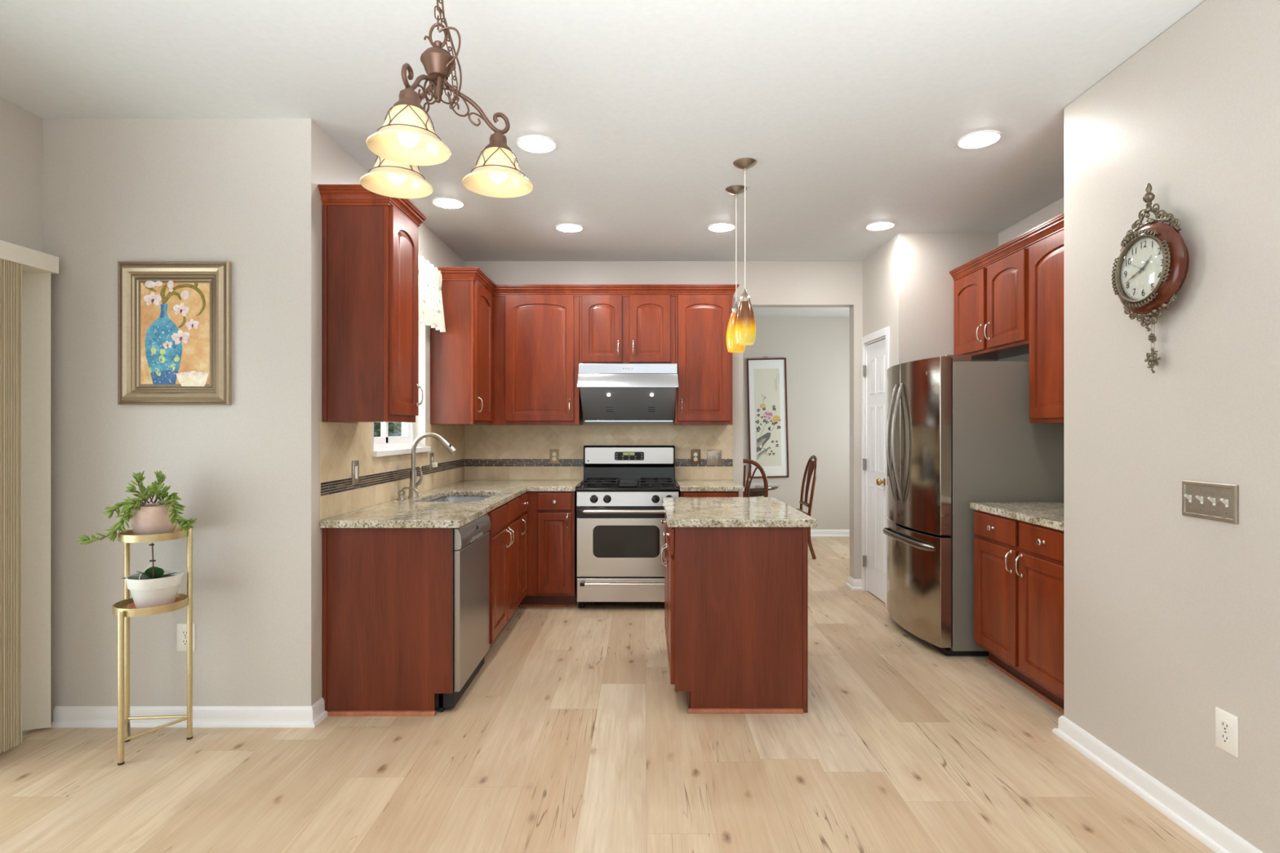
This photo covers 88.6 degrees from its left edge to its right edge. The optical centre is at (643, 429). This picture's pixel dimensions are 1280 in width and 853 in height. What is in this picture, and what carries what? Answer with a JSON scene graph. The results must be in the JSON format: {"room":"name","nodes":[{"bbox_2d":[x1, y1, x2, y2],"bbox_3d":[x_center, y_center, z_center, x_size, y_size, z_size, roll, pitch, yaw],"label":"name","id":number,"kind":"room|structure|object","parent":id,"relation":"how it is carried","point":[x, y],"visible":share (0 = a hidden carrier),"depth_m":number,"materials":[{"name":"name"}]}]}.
{"room":"kitchen","nodes":[
{"label":"kitchen","id":0,"kind":"room"},
{"bbox_2d":[0,97,42,734],"bbox_3d":[-2.795,-0.035,0.235,0.150,2.743,5.470,0,0,0],"label":"wall","id":1,"kind":"structure","parent":0,"point":[20,130],"depth_m":2.86,"materials":[{"name":"paint"}]},
{"bbox_2d":[0,240,58,753],"bbox_3d":[-2.663,0.276,1.688,0.116,2.087,2.475,0,0,0],"label":"vertical blinds","id":2,"kind":"object","parent":1,"relation":"attached to","point":[25,273],"visible":1,"depth_m":2.87,"materials":[{"name":"beige fabric"}]},
{"bbox_2d":[42,118,278,723],"bbox_3d":[-2.263,-0.035,3.045,1.215,2.743,0.150,0,0,0],"label":"wall","id":3,"kind":"structure","parent":0,"point":[114,190],"depth_m":2.97,"materials":[{"name":"paint"}]},
{"bbox_2d":[117,261,231,404],"bbox_3d":[-2.115,-0.433,2.951,0.499,0.645,0.036,0,0,0],"label":"framed painting","id":4,"kind":"object","parent":3,"relation":"attached to","point":[174,317],"visible":1,"depth_m":2.96,"materials":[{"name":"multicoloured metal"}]},
{"bbox_2d":[177,623,195,651],"bbox_3d":[-2.070,0.941,2.966,0.082,0.124,0.008,0,0,0],"label":"electrical outlet","id":5,"kind":"object","parent":3,"relation":"attached to","point":[181,628],"visible":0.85,"depth_m":2.96,"materials":[{"name":"white plastic"}]},
{"bbox_2d":[181,629,186,637],"bbox_3d":[-2.070,0.921,2.963,0.034,0.034,0.002,0,0,0],"label":"socket","id":6,"kind":"object","parent":5,"relation":"attached to","point":[184,632],"depth_m":2.96,"materials":[{"name":"white plastic"}]},
{"bbox_2d":[181,638,186,645],"bbox_3d":[-2.070,0.961,2.963,0.034,0.034,0.002,0,0,0],"label":"socket","id":7,"kind":"object","parent":5,"relation":"attached to","point":[184,641],"depth_m":2.96,"materials":[{"name":"white plastic"}]},
{"bbox_2d":[49,697,328,728],"bbox_3d":[-2.067,1.295,3.005,1.185,0.084,0.130,0,0,0],"label":"baseboard","id":8,"kind":"structure","parent":3,"relation":"attached to","point":[64,717],"depth_m":2.96,"materials":[{"name":"white paint"}]},
{"bbox_2d":[278,118,463,706],"bbox_3d":[-1.580,-0.035,4.230,0.150,2.743,2.520,0,0,0],"label":"wall","id":9,"kind":"structure","parent":0,"point":[308,157],"depth_m":2.97,"materials":[{"name":"paint"}]},
{"bbox_2d":[318,184,426,422],"bbox_3d":[-1.325,-0.584,3.265,0.359,1.095,0.470,0,0,0],"label":"upper cabinet","id":10,"kind":"object","parent":9,"relation":"attached to","point":[371,239],"visible":0.98,"depth_m":3.08,"materials":[{"name":"brown wood"}]},
{"bbox_2d":[319,422,464,519],"bbox_3d":[-1.502,0.194,4.264,0.006,0.456,2.439,0,0,0],"label":"backsplash","id":11,"kind":"structure","parent":9,"relation":"attached to","point":[380,478],"depth_m":3.58,"materials":[{"name":"tile"}]},
{"bbox_2d":[351,460,359,484],"bbox_3d":[-1.496,0.224,3.410,0.009,0.124,0.076,0,0,0],"label":"light switch","id":12,"kind":"object","parent":11,"relation":"attached to","point":[355,464],"visible":1,"depth_m":3.40,"materials":[{"name":"silver metal"}]},
{"bbox_2d":[430,453,434,471],"bbox_3d":[-1.496,0.229,4.640,0.008,0.124,0.076,0,0,0],"label":"electrical outlet","id":13,"kind":"object","parent":11,"relation":"attached to","point":[432,455],"visible":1,"depth_m":4.63,"materials":[{"name":"silver metal"}]},
{"bbox_2d":[431,462,437,467],"bbox_3d":[-1.476,0.252,4.638,0.032,0.034,0.036,0,0,0],"label":"plug","id":14,"kind":"object","parent":13,"relation":"attached to","point":[433,464],"visible":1,"depth_m":4.62,"materials":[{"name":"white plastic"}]},
{"bbox_2d":[372,422,431,457],"bbox_3d":[-1.565,-0.335,4.090,0.180,0.977,0.920,0,0,0],"label":"window","id":15,"kind":"structure","parent":9,"relation":"in","point":[384,446],"depth_m":4.12,"materials":[{"name":"white paint"}]},
{"bbox_2d":[418,255,445,332],"bbox_3d":[-1.443,-0.895,4.058,0.120,0.433,1.115,0,0,0],"label":"window valance","id":16,"kind":"object","parent":9,"relation":"attached to","point":[431,313],"visible":0.4,"depth_m":4.33,"materials":[{"name":"fabric"}]},
{"bbox_2d":[430,280,495,425],"bbox_3d":[-1.325,-0.557,5.054,0.359,1.042,0.869,0,0,0],"label":"upper cabinet","id":17,"kind":"object","parent":9,"relation":"attached to","point":[460,356],"visible":0.97,"depth_m":4.62,"materials":[{"name":"brown wood"}]},
{"bbox_2d":[0,0,1204,316],"bbox_3d":[0.325,-1.456,2.925,6.450,0.100,10.850,0,0,0],"label":"ceiling","id":18,"kind":"structure","parent":0,"point":[852,115],"depth_m":2.77,"materials":[{"name":"paint"}]},
{"bbox_2d":[359,0,533,198],"bbox_3d":[-0.533,-1.053,1.827,0.459,0.706,0.478,0,0,-27],"label":"chandelier","id":19,"kind":"object","parent":18,"relation":"hanging from","point":[406,140],"visible":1,"depth_m":1.80,"materials":[{"name":"beige glass"}]},
{"bbox_2d":[431,196,464,208],"bbox_3d":[-1.213,-1.397,4.070,0.196,0.016,0.196,0,0,0],"label":"recessed light","id":20,"kind":"object","parent":18,"relation":"in","point":[445,202],"visible":1,"depth_m":4.04,"materials":[{"name":"white"}]},
{"bbox_2d":[516,134,556,152],"bbox_3d":[-0.526,-1.397,3.230,0.196,0.016,0.196,0,0,0],"label":"recessed light","id":21,"kind":"object","parent":18,"relation":"in","point":[531,143],"visible":1,"depth_m":3.21,"materials":[{"name":"white paint"}]},
{"bbox_2d":[555,222,583,232],"bbox_3d":[-0.518,-1.397,4.570,0.196,0.016,0.196,0,0,0],"label":"recessed light","id":22,"kind":"object","parent":18,"relation":"in","point":[566,227],"visible":1,"depth_m":4.54,"materials":[{"name":"white"}]},
{"bbox_2d":[707,222,735,231],"bbox_3d":[0.541,-1.397,4.560,0.196,0.016,0.196,0,0,0],"label":"recessed light","id":23,"kind":"object","parent":18,"relation":"in","point":[717,227],"visible":1,"depth_m":4.53,"materials":[{"name":"white"}]},
{"bbox_2d":[725,184,746,352],"bbox_3d":[0.540,-0.929,3.835,0.124,0.953,0.124,0,0,0],"label":"pendant lamp","id":24,"kind":"object","parent":18,"relation":"hanging from","point":[736,189],"visible":0.7,"depth_m":3.81,"materials":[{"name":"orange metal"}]},
{"bbox_2d":[733,157,756,345],"bbox_3d":[0.533,-0.927,3.457,0.124,0.958,0.124,0,0,0],"label":"pendant lamp","id":25,"kind":"object","parent":18,"relation":"hanging from","point":[744,324],"visible":1,"depth_m":3.42,"materials":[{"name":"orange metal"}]},
{"bbox_2d":[865,221,894,231],"bbox_3d":[1.630,-1.397,4.530,0.196,0.016,0.196,0,0,0],"label":"recessed light","id":26,"kind":"object","parent":18,"relation":"in","point":[881,225],"visible":1,"depth_m":4.50,"materials":[{"name":"white"}]},
{"bbox_2d":[956,129,1001,148],"bbox_3d":[1.624,-1.397,3.180,0.196,0.016,0.196,0,0,0],"label":"recessed light","id":27,"kind":"object","parent":18,"relation":"in","point":[980,139],"visible":1,"depth_m":3.15,"materials":[{"name":"white"}]},
{"bbox_2d":[0,537,1215,852],"bbox_3d":[0.325,1.387,2.925,6.450,0.100,10.850,0,0,0],"label":"floor","id":28,"kind":"structure","parent":0,"point":[572,734],"depth_m":2.61,"materials":[{"name":"brown wood"}]},
{"bbox_2d":[112,526,192,765],"bbox_3d":[-2.070,0.883,2.776,0.269,0.907,0.291,0,0,-26],"label":"plant stand","id":29,"kind":"object","parent":28,"relation":"on","point":[120,609],"visible":0.83,"depth_m":2.79,"materials":[{"name":"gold metal"}]},
{"bbox_2d":[76,470,197,545],"bbox_3d":[-2.072,0.326,2.763,0.470,0.303,0.243,0,0,0],"label":"potted succulent","id":30,"kind":"object","parent":29,"relation":"on","point":[162,517],"visible":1,"depth_m":2.72,"materials":[{"name":"green plant"}]},
{"bbox_2d":[129,502,176,535],"bbox_3d":[-2.085,0.389,2.795,0.170,0.134,0.170,0,0,0],"label":"pot","id":31,"kind":"object","parent":30,"relation":"attached to","point":[153,518],"depth_m":2.73,"materials":[{"name":"pink ceramic"}]},
{"bbox_2d":[112,593,188,617],"bbox_3d":[-2.068,0.736,2.757,0.256,0.032,0.256,0,0,0],"label":"tray","id":32,"kind":"object","parent":29,"relation":"on","point":[121,607],"depth_m":2.68,"materials":[{"name":"gold metal"}]},
{"bbox_2d":[117,526,188,542],"bbox_3d":[-2.083,0.447,2.795,0.246,0.030,0.246,0,0,0],"label":"tray","id":33,"kind":"object","parent":29,"relation":"on","point":[127,537],"depth_m":2.71,"materials":[{"name":"gold metal"}]},
{"bbox_2d":[126,597,182,608],"bbox_3d":[-2.052,0.737,2.755,0.186,0.018,0.186,0,0,0],"label":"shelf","id":34,"kind":"object","parent":29,"relation":"on","point":[131,606],"visible":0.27,"depth_m":2.74,"materials":[{"name":"ceramic"}]},
{"bbox_2d":[120,542,183,608],"bbox_3d":[-2.045,0.606,2.752,0.211,0.265,0.197,0,0,32],"label":"potted orchid","id":35,"kind":"object","parent":34,"relation":"on","point":[154,586],"visible":0.94,"depth_m":2.71,"materials":[{"name":"white ceramic"}]},
{"bbox_2d":[322,528,453,716],"bbox_3d":[-1.202,0.899,3.077,0.605,0.876,0.040,0,0,0],"label":"end panel","id":36,"kind":"object","parent":28,"relation":"on","point":[388,593],"visible":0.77,"depth_m":3.08,"materials":[{"name":"brown wood"}]},
{"bbox_2d":[435,513,490,712],"bbox_3d":[-1.167,0.901,3.400,0.616,0.872,0.600,0,0,0],"label":"dishwasher","id":37,"kind":"object","parent":28,"relation":"on","point":[471,541],"visible":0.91,"depth_m":3.28,"materials":[{"name":"silver metal"}]},
{"bbox_2d":[487,497,519,645],"bbox_3d":[-1.164,0.899,4.133,0.681,0.876,0.855,0,0,0],"label":"base cabinet","id":38,"kind":"object","parent":28,"relation":"on","point":[504,531],"visible":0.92,"depth_m":4.07,"materials":[{"name":"brown wood"}]},
{"bbox_2d":[517,493,528,603],"bbox_3d":[-1.164,0.899,4.716,0.681,0.876,0.308,0,0,0],"label":"base cabinet","id":39,"kind":"object","parent":28,"relation":"on","point":[523,498],"visible":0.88,"depth_m":4.69,"materials":[{"name":"brown wood"}]},
{"bbox_2d":[518,491,576,607],"bbox_3d":[-1.008,0.899,5.153,0.991,0.876,0.672,0,0,0],"label":"base cabinet","id":40,"kind":"object","parent":28,"relation":"on","point":[551,515],"visible":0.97,"depth_m":4.86,"materials":[{"name":"brown wood"}]},
{"bbox_2d":[320,480,583,528],"bbox_3d":[-1.004,0.441,4.267,0.999,0.036,2.444,0,0,0],"label":"countertop","id":41,"kind":"structure","parent":40,"relation":"on","point":[411,513],"depth_m":3.60,"materials":[{"name":"stone"}]},
{"bbox_2d":[396,487,418,500],"bbox_3d":[-1.412,0.384,3.930,0.128,0.078,0.052,0,0,0],"label":"soap dispenser","id":42,"kind":"object","parent":41,"relation":"on","point":[401,493],"visible":1,"depth_m":3.92,"materials":[{"name":"silver metal"}]},
{"bbox_2d":[408,432,456,497],"bbox_3d":[-1.307,0.221,4.060,0.302,0.404,0.066,0,0,0],"label":"faucet","id":43,"kind":"object","parent":41,"relation":"on","point":[414,483],"visible":1,"depth_m":4.04,"materials":[{"name":"silver metal"}]},
{"bbox_2d":[428,496,490,502],"bbox_3d":[-1.165,0.551,4.165,0.424,0.182,0.694,0,0,0],"label":"sink","id":44,"kind":"object","parent":41,"relation":"in","point":[446,499],"visible":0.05,"depth_m":4.50,"materials":[{"name":"silver metal"}]},
{"bbox_2d":[575,444,679,608],"bbox_3d":[-0.119,0.735,5.117,0.766,1.205,0.665,0,0,0],"label":"range","id":45,"kind":"object","parent":28,"relation":"on","point":[620,539],"visible":0.9,"depth_m":4.84,"materials":[{"name":"silver metal"}]},
{"bbox_2d":[575,477,679,491],"bbox_3d":[-0.119,0.427,5.121,0.766,0.068,0.557,0,0,0],"label":"cooktop","id":46,"kind":"object","parent":45,"relation":"in","point":[588,484],"depth_m":4.92,"materials":[{"name":"black metal"}]},
{"bbox_2d":[679,490,738,497],"bbox_3d":[0.489,0.899,5.153,0.431,0.876,0.672,0,0,0],"label":"base cabinet","id":47,"kind":"object","parent":28,"relation":"on","point":[682,494],"visible":0.17,"depth_m":4.85,"materials":[{"name":"brown wood"}]},
{"bbox_2d":[675,480,744,491],"bbox_3d":[0.506,0.441,5.168,0.478,0.036,0.641,0,0,0],"label":"countertop","id":48,"kind":"structure","parent":47,"relation":"on","point":[684,485],"depth_m":4.89,"materials":[{"name":"stone"}]},
{"bbox_2d":[660,514,808,713],"bbox_3d":[0.434,0.899,3.557,0.681,0.876,0.946,0,0,0],"label":"kitchen island","id":49,"kind":"object","parent":28,"relation":"on","point":[736,598],"visible":0.92,"depth_m":3.10,"materials":[{"name":"brown wood"}]},
{"bbox_2d":[662,497,817,527],"bbox_3d":[0.463,0.441,3.580,0.699,0.036,1.020,0,0,0],"label":"island countertop","id":50,"kind":"structure","parent":49,"relation":"on","point":[679,512],"depth_m":3.28,"materials":[{"name":"stone"}]},
{"bbox_2d":[742,458,768,497],"bbox_3d":[0.930,0.808,6.290,0.469,1.069,0.550,0,0,0],"label":"dining chair","id":51,"kind":"object","parent":28,"relation":"on","point":[745,494],"visible":0.29,"depth_m":6.05,"materials":[{"name":"brown wood"}]},
{"bbox_2d":[745,480,779,497],"bbox_3d":[0.900,0.956,6.920,1.070,0.758,1.070,0,0,0],"label":"dining table","id":52,"kind":"object","parent":28,"relation":"on","point":[757,488],"visible":0.04,"depth_m":6.62,"materials":[{"name":"brown wood"}]},
{"bbox_2d":[795,455,817,559],"bbox_3d":[1.540,0.808,6.950,0.550,1.069,0.469,0,0,0],"label":"dining chair","id":53,"kind":"object","parent":28,"relation":"on","point":[811,465],"visible":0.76,"depth_m":6.89,"materials":[{"name":"brown wood"}]},
{"bbox_2d":[883,355,1063,655],"bbox_3d":[2.047,0.447,4.270,0.907,1.770,0.850,0,0,0],"label":"refrigerator","id":54,"kind":"object","parent":28,"relation":"on","point":[960,432],"visible":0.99,"depth_m":3.85,"materials":[{"name":"silver metal"}]},
{"bbox_2d":[973,510,1063,712],"bbox_3d":[2.201,0.899,3.334,0.682,0.876,0.902,0,0,0],"label":"base cabinet","id":55,"kind":"object","parent":28,"relation":"on","point":[1019,565],"visible":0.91,"depth_m":3.30,"materials":[{"name":"brown wood"}]},
{"bbox_2d":[969,502,1063,531],"bbox_3d":[2.215,0.441,3.341,0.654,0.036,0.917,0,0,0],"label":"countertop","id":56,"kind":"structure","parent":55,"relation":"on","point":[1051,515],"depth_m":3.42,"materials":[{"name":"stone"}]},
{"bbox_2d":[463,261,862,578],"bbox_3d":[0.948,-0.035,5.550,5.205,2.743,0.120,0,0,0],"label":"wall","id":57,"kind":"structure","parent":0,"point":[768,284],"depth_m":5.49,"materials":[{"name":"paint"}]},
{"bbox_2d":[491,294,582,425],"bbox_3d":[-0.854,-0.557,5.300,0.690,1.042,0.379,0,0,0],"label":"upper cabinet","id":58,"kind":"object","parent":57,"relation":"attached to","point":[535,338],"visible":0.99,"depth_m":5.15,"materials":[{"name":"brown wood"}]},
{"bbox_2d":[464,425,733,479],"bbox_3d":[-0.377,0.194,5.487,2.244,0.456,0.006,0,0,0],"label":"backsplash","id":59,"kind":"structure","parent":57,"relation":"attached to","point":[491,452],"depth_m":5.49,"materials":[{"name":"tile"}]},
{"bbox_2d":[549,448,559,463],"bbox_3d":[-0.747,0.227,5.481,0.076,0.122,0.008,0,0,0],"label":"electrical outlet","id":60,"kind":"object","parent":59,"relation":"attached to","point":[553,453],"visible":1,"depth_m":5.48,"materials":[{"name":"plastic"}]},
{"bbox_2d":[690,449,700,464],"bbox_3d":[0.434,0.230,5.481,0.080,0.122,0.008,0,0,0],"label":"electrical outlet","id":61,"kind":"object","parent":59,"relation":"attached to","point":[695,454],"visible":1,"depth_m":5.48,"materials":[{"name":"brown metal"}]},
{"bbox_2d":[706,449,721,464],"bbox_3d":[0.589,0.234,5.473,0.122,0.122,0.024,0,0,0],"label":"light switch","id":62,"kind":"object","parent":59,"relation":"attached to","point":[713,456],"visible":1,"depth_m":5.48,"materials":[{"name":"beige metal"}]},
{"bbox_2d":[579,294,675,363],"bbox_3d":[-0.130,-0.791,5.300,0.755,0.573,0.379,0,0,0],"label":"upper cabinet","id":63,"kind":"object","parent":57,"relation":"attached to","point":[614,328],"visible":0.98,"depth_m":5.15,"materials":[{"name":"brown wood"}]},
{"bbox_2d":[577,363,678,422],"bbox_3d":[-0.121,-0.281,5.229,0.770,0.444,0.515,0,0,0],"label":"range hood","id":64,"kind":"object","parent":63,"relation":"attached to","point":[610,392],"visible":1,"depth_m":5.03,"materials":[{"name":"silver metal"}]},
{"bbox_2d":[673,294,733,425],"bbox_3d":[0.475,-0.557,5.300,0.450,1.042,0.379,0,0,0],"label":"upper cabinet","id":65,"kind":"object","parent":57,"relation":"attached to","point":[704,391],"visible":0.99,"depth_m":5.15,"materials":[{"name":"brown wood"}]},
{"bbox_2d":[436,266,739,296],"bbox_3d":[-0.375,-1.089,5.007,2.371,0.083,0.589,0,0,-10],"label":"crown molding","id":66,"kind":"structure","parent":65,"relation":"attached to","point":[448,273],"depth_m":5.14,"materials":[{"name":"brown wood"}]},
{"bbox_2d":[844,575,862,590],"bbox_3d":[2.564,1.295,5.550,1.671,0.084,0.180,0,0,0],"label":"baseboard","id":67,"kind":"structure","parent":57,"relation":"attached to","point":[852,584],"depth_m":5.48,"materials":[{"name":"white paint"}]},
{"bbox_2d":[742,316,849,529],"bbox_3d":[1.400,-0.035,8.260,4.300,2.743,0.120,0,0,0],"label":"wall","id":68,"kind":"structure","parent":0,"point":[815,349],"depth_m":8.20,"materials":[{"name":"paint"}]},
{"bbox_2d":[746,356,789,478],"bbox_3d":[1.548,-0.150,8.186,0.526,1.519,0.026,0,0,0],"label":"framed print","id":69,"kind":"object","parent":68,"relation":"attached to","point":[766,378],"visible":1,"depth_m":8.18,"materials":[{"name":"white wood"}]},
{"bbox_2d":[754,368,781,466],"bbox_3d":[1.548,-0.148,8.182,0.340,1.222,0.005,0,0,0],"label":"artwork","id":70,"kind":"object","parent":69,"relation":"attached to","point":[767,381],"depth_m":8.18,"materials":[{"name":"paper"}]},
{"bbox_2d":[810,529,849,537],"bbox_3d":[1.400,1.295,8.185,4.000,0.084,0.030,0,0,0],"label":"baseboard","id":71,"kind":"structure","parent":68,"relation":"attached to","point":[814,533],"depth_m":8.19,"materials":[{"name":"white paint"}]},
{"bbox_2d":[862,233,915,591],"bbox_3d":[1.890,-0.035,5.099,0.120,2.743,0.782,0,0,0],"label":"wall","id":72,"kind":"structure","parent":0,"point":[889,273],"depth_m":4.82,"materials":[{"name":"paint"}]},
{"bbox_2d":[861,326,889,607],"bbox_3d":[1.864,0.285,5.180,0.172,2.103,0.606,0,0,0],"label":"door","id":73,"kind":"structure","parent":72,"relation":"in","point":[877,351],"depth_m":5.23,"materials":[{"name":"white paint"}]},
{"bbox_2d":[915,233,998,361],"bbox_3d":[2.247,-0.035,4.768,0.593,2.743,0.120,0,0,0],"label":"wall","id":74,"kind":"structure","parent":0,"point":[937,255],"depth_m":4.71,"materials":[{"name":"paint"}]},
{"bbox_2d":[998,197,1063,361],"bbox_3d":[2.603,-0.035,3.849,0.120,2.743,1.958,0,0,0],"label":"wall","id":75,"kind":"structure","parent":0,"point":[1056,208],"depth_m":4.35,"materials":[{"name":"paint"}]},
{"bbox_2d":[954,248,1029,359],"bbox_3d":[2.361,-0.789,4.253,0.362,0.577,0.907,0,0,0],"label":"upper cabinet","id":76,"kind":"object","parent":75,"relation":"attached to","point":[992,303],"visible":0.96,"depth_m":4.18,"materials":[{"name":"brown wood"}]},
{"bbox_2d":[1029,230,1063,422],"bbox_3d":[2.361,-0.557,3.341,0.362,1.042,0.915,0,0,0],"label":"upper cabinet","id":77,"kind":"object","parent":75,"relation":"attached to","point":[1046,255],"visible":0.1,"depth_m":3.61,"materials":[{"name":"brown wood"}]},
{"bbox_2d":[949,213,1063,281],"bbox_3d":[2.212,-1.089,3.795,0.045,0.083,1.824,0,0,0],"label":"crown molding","id":78,"kind":"structure","parent":77,"relation":"attached to","point":[1054,225],"depth_m":3.93,"materials":[{"name":"brown wood"}]},
{"bbox_2d":[1063,0,1279,852],"bbox_3d":[2.249,-0.035,0.185,0.828,2.743,5.370,0,0,0],"label":"wall","id":79,"kind":"structure","parent":0,"point":[1171,618],"depth_m":2.24,"materials":[{"name":"paint"}]},
{"bbox_2d":[1111,182,1189,373],"bbox_3d":[1.788,-0.536,2.325,0.092,0.676,0.316,0,0,0],"label":"wall clock","id":80,"kind":"object","parent":79,"relation":"attached to","point":[1153,262],"visible":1,"depth_m":2.30,"materials":[{"name":"brown wood"}]},
{"bbox_2d":[1052,715,1263,852],"bbox_3d":[1.873,1.295,0.200,0.135,0.084,5.400,0,0,0],"label":"baseboard","id":81,"kind":"structure","parent":79,"relation":"attached to","point":[1215,836],"depth_m":2.33,"materials":[{"name":"white paint"}]},
{"bbox_2d":[1182,480,1238,524],"bbox_3d":[1.822,0.229,2.102,0.024,0.120,0.206,0,0,0],"label":"light switch","id":82,"kind":"object","parent":79,"relation":"attached to","point":[1215,501],"visible":1,"depth_m":2.09,"materials":[{"name":"silver metal"}]},
{"bbox_2d":[1215,706,1239,758],"bbox_3d":[1.831,0.952,2.063,0.008,0.126,0.080,0,0,0],"label":"electrical outlet","id":83,"kind":"object","parent":79,"relation":"attached to","point":[1227,725],"visible":1,"depth_m":2.06,"materials":[{"name":"white plastic"}]},
{"bbox_2d":[1220,720,1230,731],"bbox_3d":[1.828,0.932,2.063,0.002,0.034,0.034,0,0,0],"label":"socket","id":84,"kind":"object","parent":83,"relation":"attached to","point":[1224,724],"depth_m":2.06,"materials":[{"name":"white plastic"}]},
{"bbox_2d":[1220,732,1230,744],"bbox_3d":[1.828,0.972,2.063,0.002,0.034,0.034,0,0,0],"label":"socket","id":85,"kind":"object","parent":83,"relation":"attached to","point":[1224,736],"depth_m":2.06,"materials":[{"name":"white plastic"}]},
{"label":"outside","id":86,"kind":"structure","parent":0,"visible":0},
{"bbox_3d":[-8.475,1.687,11.000,11.050,0.100,18.000,0,0,0],"label":"ground","id":87,"kind":"structure","parent":86,"visible":0},
{"bbox_2d":[373,422,401,436],"bbox_3d":[-3.977,0.452,10.433,1.230,2.370,1.180,0,0,23],"label":"shrub","id":88,"kind":"object","parent":87,"relation":"on","point":[397,426],"visible":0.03,"depth_m":10.20,"materials":[{"name":"green plant"}]},
{"bbox_2d":[373,424,401,436],"bbox_3d":[-6.950,-0.813,14.500,6.700,4.900,3.800,0,0,0],"label":"neighbouring house","id":89,"kind":"structure","parent":87,"relation":"on","point":[399,433],"depth_m":13.00,"materials":[{"name":"white"}]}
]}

